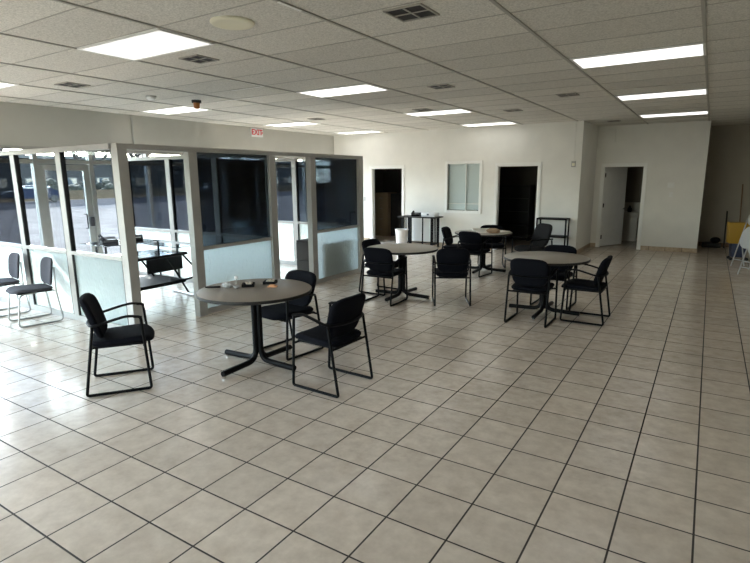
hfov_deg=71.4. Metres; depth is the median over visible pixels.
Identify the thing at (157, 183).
window
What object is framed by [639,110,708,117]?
recessed light
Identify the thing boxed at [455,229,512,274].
round table
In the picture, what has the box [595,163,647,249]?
trim
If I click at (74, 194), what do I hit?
wall
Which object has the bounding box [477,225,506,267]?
armchair
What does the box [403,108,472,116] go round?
recessed light
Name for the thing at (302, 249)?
base cabinet
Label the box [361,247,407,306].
armchair
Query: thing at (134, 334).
armchair
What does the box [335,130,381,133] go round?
recessed light
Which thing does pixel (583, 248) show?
baseboard
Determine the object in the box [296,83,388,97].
recessed light
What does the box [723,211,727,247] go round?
handle
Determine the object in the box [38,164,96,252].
door
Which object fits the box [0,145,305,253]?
window
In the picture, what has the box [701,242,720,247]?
case
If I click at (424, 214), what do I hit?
box
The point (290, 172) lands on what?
wall
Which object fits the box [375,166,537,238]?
wall
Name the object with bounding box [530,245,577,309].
armchair
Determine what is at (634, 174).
wall
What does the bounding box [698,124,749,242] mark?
wall
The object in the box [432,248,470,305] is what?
armchair
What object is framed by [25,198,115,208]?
road
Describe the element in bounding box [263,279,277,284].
square dish
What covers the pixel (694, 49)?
recessed light
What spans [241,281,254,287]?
square dish
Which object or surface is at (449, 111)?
diffuser
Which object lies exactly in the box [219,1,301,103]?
trim
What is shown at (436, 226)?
table
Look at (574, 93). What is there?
ceiling vent
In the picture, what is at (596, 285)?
armchair
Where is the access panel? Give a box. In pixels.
[599,129,615,142]
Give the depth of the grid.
5.80 m
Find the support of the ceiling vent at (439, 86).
in the ceiling
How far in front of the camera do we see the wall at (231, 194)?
7.46 m
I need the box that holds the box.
[421,212,438,216]
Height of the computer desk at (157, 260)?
0.896 m
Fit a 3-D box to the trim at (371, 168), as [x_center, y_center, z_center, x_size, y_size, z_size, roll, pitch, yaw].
[0.358,-2.138,14.481,1.110,2.110,0.138,7,13,32]
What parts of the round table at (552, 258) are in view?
leg, leg, leg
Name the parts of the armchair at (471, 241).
backrest, seat, sled leg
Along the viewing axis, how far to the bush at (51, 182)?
54.49 m
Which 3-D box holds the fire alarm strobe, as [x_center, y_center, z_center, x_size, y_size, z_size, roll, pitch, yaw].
[-2.750,-2.726,8.045,0.144,0.130,0.144,7,13,32]
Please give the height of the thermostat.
0.130 m
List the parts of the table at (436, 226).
leg, rail, leg, leg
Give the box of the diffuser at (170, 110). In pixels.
[144,107,205,113]
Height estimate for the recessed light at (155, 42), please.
0.014 m
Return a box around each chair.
[0,252,30,316]
[5,257,63,327]
[511,223,552,252]
[730,215,749,269]
[737,240,749,273]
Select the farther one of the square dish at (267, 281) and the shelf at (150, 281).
the shelf at (150, 281)
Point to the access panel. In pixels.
(607, 135)
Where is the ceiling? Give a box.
[0,0,749,135]
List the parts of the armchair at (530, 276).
sled leg, backrest, seat, sled leg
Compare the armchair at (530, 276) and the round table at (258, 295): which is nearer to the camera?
the round table at (258, 295)
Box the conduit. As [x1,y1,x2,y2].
[130,115,134,150]
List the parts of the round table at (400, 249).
leg, leg, leg, leg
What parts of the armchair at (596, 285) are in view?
sled leg, seat, sled leg, backrest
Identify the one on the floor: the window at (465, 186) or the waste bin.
the waste bin
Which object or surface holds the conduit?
attached to the wall at (20, 124)
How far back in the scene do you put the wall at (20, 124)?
9.75 m
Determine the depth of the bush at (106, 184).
59.74 m
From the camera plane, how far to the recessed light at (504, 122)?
12.01 m
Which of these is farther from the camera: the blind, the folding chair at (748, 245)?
the blind
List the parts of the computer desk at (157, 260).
leg, glass, frame, glass, frame, modesty panel, leg, leg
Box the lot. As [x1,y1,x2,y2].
[26,205,120,254]
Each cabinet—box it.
[296,238,308,270]
[375,192,396,235]
[391,193,401,235]
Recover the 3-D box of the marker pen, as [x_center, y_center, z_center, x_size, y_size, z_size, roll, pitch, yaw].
[-1.570,0.053,5.056,0.144,0.018,0.018,-2,11,-8]
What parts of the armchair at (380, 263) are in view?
sled leg, backrest, seat, sled leg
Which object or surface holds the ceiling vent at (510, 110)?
in the ceiling
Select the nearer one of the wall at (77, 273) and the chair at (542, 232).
the wall at (77, 273)
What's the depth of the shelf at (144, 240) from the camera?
7.51 m
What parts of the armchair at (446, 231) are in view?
backrest, seat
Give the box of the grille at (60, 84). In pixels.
[59,83,85,86]
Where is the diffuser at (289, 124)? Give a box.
[269,122,314,126]
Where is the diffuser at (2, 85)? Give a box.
[0,83,12,87]
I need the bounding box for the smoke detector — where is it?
[145,95,156,99]
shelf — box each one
[81,239,159,246]
[139,274,185,288]
[536,217,569,244]
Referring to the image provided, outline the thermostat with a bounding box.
[571,161,575,166]
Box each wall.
[0,101,333,157]
[0,143,128,327]
[24,189,114,200]
[110,143,363,324]
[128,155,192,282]
[275,158,307,264]
[334,120,584,248]
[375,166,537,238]
[576,121,598,249]
[590,120,710,248]
[624,166,643,205]
[697,129,710,244]
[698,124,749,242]
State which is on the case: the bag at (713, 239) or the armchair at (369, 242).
the bag at (713, 239)
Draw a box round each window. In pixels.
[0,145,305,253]
[444,160,482,213]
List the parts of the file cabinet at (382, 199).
drawer, drawer, drawer, drawer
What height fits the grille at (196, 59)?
0.003 m
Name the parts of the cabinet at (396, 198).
door, door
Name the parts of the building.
pane, pane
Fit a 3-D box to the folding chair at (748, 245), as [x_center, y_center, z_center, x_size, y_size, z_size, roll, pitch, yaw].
[6.758,-0.610,9.195,0.297,1.059,0.452,-2,11,-7]
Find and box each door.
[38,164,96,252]
[600,167,627,245]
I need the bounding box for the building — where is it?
[18,155,112,189]
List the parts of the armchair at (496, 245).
backrest, seat, sled leg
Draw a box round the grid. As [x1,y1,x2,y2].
[0,0,749,134]
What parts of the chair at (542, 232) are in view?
sled leg, seat, sled leg, backrest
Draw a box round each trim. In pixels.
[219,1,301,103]
[369,165,404,238]
[493,162,541,249]
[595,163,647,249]
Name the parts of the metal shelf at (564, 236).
post, post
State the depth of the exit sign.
12.39 m
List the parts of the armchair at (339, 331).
sled leg, seat, backrest, sled leg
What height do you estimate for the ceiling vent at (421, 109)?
0.012 m
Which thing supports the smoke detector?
attached to the ceiling
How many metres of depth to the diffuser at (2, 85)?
6.59 m
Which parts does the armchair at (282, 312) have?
sled leg, seat, backrest, sled leg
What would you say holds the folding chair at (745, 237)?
on the floor
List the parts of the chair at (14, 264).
sled leg, seat, backrest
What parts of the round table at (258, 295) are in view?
leg, leg, leg, leg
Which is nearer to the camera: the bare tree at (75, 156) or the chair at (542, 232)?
the chair at (542, 232)
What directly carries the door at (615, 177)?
in the wall at (674, 152)
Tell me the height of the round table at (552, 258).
0.755 m
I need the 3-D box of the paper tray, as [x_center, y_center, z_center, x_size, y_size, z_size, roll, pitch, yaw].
[2.109,-1.020,10.256,0.380,0.030,0.260,0,11,4]
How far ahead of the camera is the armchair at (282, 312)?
5.41 m
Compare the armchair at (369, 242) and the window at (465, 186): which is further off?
the window at (465, 186)
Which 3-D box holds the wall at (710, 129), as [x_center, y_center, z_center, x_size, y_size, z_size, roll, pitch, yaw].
[7.904,-2.277,12.639,0.120,2.980,1.430,7,13,32]
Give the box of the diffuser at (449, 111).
[409,109,468,115]
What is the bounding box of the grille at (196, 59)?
[184,56,212,62]
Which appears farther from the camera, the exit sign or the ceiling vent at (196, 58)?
the exit sign
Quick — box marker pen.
[205,286,220,287]
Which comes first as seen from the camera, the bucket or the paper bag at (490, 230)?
the paper bag at (490, 230)
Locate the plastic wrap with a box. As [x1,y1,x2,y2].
[222,282,232,287]
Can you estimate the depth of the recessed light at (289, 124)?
11.66 m
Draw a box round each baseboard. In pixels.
[364,238,490,249]
[577,243,589,253]
[590,242,728,252]
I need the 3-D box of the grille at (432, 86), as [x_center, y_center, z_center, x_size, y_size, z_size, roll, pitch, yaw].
[0.884,-2.605,6.966,0.252,0.003,0.252,7,13,32]
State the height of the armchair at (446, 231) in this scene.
0.822 m
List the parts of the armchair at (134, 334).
backrest, sled leg, sled leg, seat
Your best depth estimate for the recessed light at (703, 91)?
7.78 m
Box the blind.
[449,164,479,209]
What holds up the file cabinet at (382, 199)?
on the floor
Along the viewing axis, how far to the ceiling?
5.38 m
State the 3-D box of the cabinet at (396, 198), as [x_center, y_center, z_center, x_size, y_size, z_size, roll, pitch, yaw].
[0.820,-2.091,16.296,0.480,1.300,0.515,7,13,32]
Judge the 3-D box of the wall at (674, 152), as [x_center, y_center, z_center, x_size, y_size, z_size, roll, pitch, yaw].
[6.496,-2.261,12.615,2.470,2.980,0.120,7,13,32]
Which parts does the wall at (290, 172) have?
glass pane, rail, head rail, frosted panel, rail, post, glass pane, frosted panel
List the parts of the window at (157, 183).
glass pane, rail, frosted panel, head rail, rail, post, glass pane, rail, frosted panel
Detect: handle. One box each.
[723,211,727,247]
[739,184,743,221]
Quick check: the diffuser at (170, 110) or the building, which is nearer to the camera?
the diffuser at (170, 110)
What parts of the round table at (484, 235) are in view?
leg, leg, leg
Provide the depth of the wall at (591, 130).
12.41 m
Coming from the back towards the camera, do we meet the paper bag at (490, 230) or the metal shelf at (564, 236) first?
the metal shelf at (564, 236)
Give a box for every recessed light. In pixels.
[0,81,18,88]
[77,28,214,60]
[140,106,211,114]
[265,121,320,126]
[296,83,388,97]
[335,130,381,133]
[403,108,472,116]
[460,121,517,126]
[570,42,705,68]
[615,88,707,100]
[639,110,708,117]
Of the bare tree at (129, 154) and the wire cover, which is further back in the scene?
the bare tree at (129, 154)
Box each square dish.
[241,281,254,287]
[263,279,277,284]
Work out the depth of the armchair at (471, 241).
9.48 m
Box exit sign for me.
[250,127,262,136]
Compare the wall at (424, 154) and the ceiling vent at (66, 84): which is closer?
the ceiling vent at (66, 84)
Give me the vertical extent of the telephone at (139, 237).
0.137 m
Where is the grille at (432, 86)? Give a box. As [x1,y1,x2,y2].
[431,85,450,88]
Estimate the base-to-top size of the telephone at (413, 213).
0.137 m
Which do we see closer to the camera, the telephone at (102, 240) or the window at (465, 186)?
the telephone at (102, 240)
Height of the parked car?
1.480 m
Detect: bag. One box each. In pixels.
[486,228,499,232]
[710,237,719,242]
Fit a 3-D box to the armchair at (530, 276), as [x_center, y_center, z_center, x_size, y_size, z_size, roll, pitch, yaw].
[1.968,0.089,6.528,0.541,0.822,0.558,7,13,32]
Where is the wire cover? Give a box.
[573,121,576,160]
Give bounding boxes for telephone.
[98,234,118,244]
[135,234,142,241]
[411,211,420,215]
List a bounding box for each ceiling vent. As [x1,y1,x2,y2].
[54,82,90,87]
[178,54,218,63]
[308,118,324,119]
[383,3,439,21]
[412,108,431,111]
[427,84,454,89]
[503,109,522,111]
[556,92,579,96]
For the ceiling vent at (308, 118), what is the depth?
10.69 m
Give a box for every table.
[196,278,311,378]
[369,243,437,302]
[397,215,442,246]
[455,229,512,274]
[504,251,590,320]
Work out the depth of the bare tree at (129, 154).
52.18 m
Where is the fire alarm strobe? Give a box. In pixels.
[191,100,200,108]
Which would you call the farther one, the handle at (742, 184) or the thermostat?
the handle at (742, 184)
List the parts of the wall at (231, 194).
post, post, rail, glass pane, head rail, rail, frosted panel, post, post, glass pane, frosted panel, rail, rail, post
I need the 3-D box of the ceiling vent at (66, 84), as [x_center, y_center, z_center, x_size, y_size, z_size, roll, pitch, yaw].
[-3.840,-2.494,6.622,0.300,0.012,0.300,7,13,32]
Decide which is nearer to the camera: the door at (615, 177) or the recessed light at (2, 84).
the recessed light at (2, 84)
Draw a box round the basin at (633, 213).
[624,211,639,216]
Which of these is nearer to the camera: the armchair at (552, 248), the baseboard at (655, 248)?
the armchair at (552, 248)
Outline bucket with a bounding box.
[726,222,749,260]
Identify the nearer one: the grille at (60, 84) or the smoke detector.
the grille at (60, 84)
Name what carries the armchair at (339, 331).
on the floor
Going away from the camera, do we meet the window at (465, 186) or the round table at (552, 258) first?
the round table at (552, 258)
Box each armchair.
[79,293,154,396]
[261,270,323,360]
[291,293,372,397]
[359,239,397,295]
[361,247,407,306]
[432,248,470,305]
[441,226,469,265]
[457,231,492,277]
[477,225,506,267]
[504,258,558,327]
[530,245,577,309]
[560,255,612,325]
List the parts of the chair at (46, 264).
seat, sled leg, sled leg, backrest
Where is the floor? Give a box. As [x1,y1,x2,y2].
[0,235,749,562]
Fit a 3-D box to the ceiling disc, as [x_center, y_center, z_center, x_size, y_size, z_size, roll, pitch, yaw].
[-1.103,-1.996,4.038,0.336,0.022,0.336,7,13,32]
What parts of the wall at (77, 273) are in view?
glass pane, rail, frosted panel, rail, post, rail, frosted panel, rail, head rail, post, rail, frosted panel, rail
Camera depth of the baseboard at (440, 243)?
13.95 m
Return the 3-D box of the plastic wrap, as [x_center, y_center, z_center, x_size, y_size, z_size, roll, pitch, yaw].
[-1.438,0.031,5.078,0.119,0.050,0.081,7,13,32]
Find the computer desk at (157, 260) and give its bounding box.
[81,239,193,295]
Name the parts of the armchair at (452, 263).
sled leg, seat, backrest, sled leg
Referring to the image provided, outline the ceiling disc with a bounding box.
[210,15,254,29]
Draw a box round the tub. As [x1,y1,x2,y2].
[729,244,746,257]
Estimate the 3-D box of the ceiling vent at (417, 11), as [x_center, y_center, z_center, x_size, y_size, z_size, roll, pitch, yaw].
[0.269,-1.972,3.832,0.310,0.012,0.310,7,13,32]
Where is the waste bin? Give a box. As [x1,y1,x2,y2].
[395,228,407,242]
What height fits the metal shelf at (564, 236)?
0.852 m
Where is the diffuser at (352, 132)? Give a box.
[341,131,376,133]
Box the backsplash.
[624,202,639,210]
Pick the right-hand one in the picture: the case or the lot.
the case
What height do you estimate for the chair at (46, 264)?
0.808 m
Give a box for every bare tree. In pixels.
[71,152,109,201]
[128,153,142,156]
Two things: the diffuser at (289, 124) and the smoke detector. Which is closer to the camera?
the smoke detector
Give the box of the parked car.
[23,185,58,201]
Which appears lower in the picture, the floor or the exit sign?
the floor
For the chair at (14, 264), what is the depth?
7.17 m
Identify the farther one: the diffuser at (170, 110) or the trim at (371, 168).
the trim at (371, 168)
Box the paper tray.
[472,228,488,230]
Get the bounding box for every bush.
[46,178,82,190]
[81,179,113,189]
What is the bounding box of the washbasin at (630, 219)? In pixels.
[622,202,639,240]
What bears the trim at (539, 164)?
attached to the wall at (424, 154)
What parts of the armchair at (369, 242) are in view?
backrest, sled leg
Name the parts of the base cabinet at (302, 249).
drawer, drawer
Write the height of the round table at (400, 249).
0.755 m
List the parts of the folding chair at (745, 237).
seat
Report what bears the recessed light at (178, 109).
in the ceiling
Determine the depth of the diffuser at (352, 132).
13.88 m
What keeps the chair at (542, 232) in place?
on the floor
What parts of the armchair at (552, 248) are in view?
sled leg, backrest, seat, sled leg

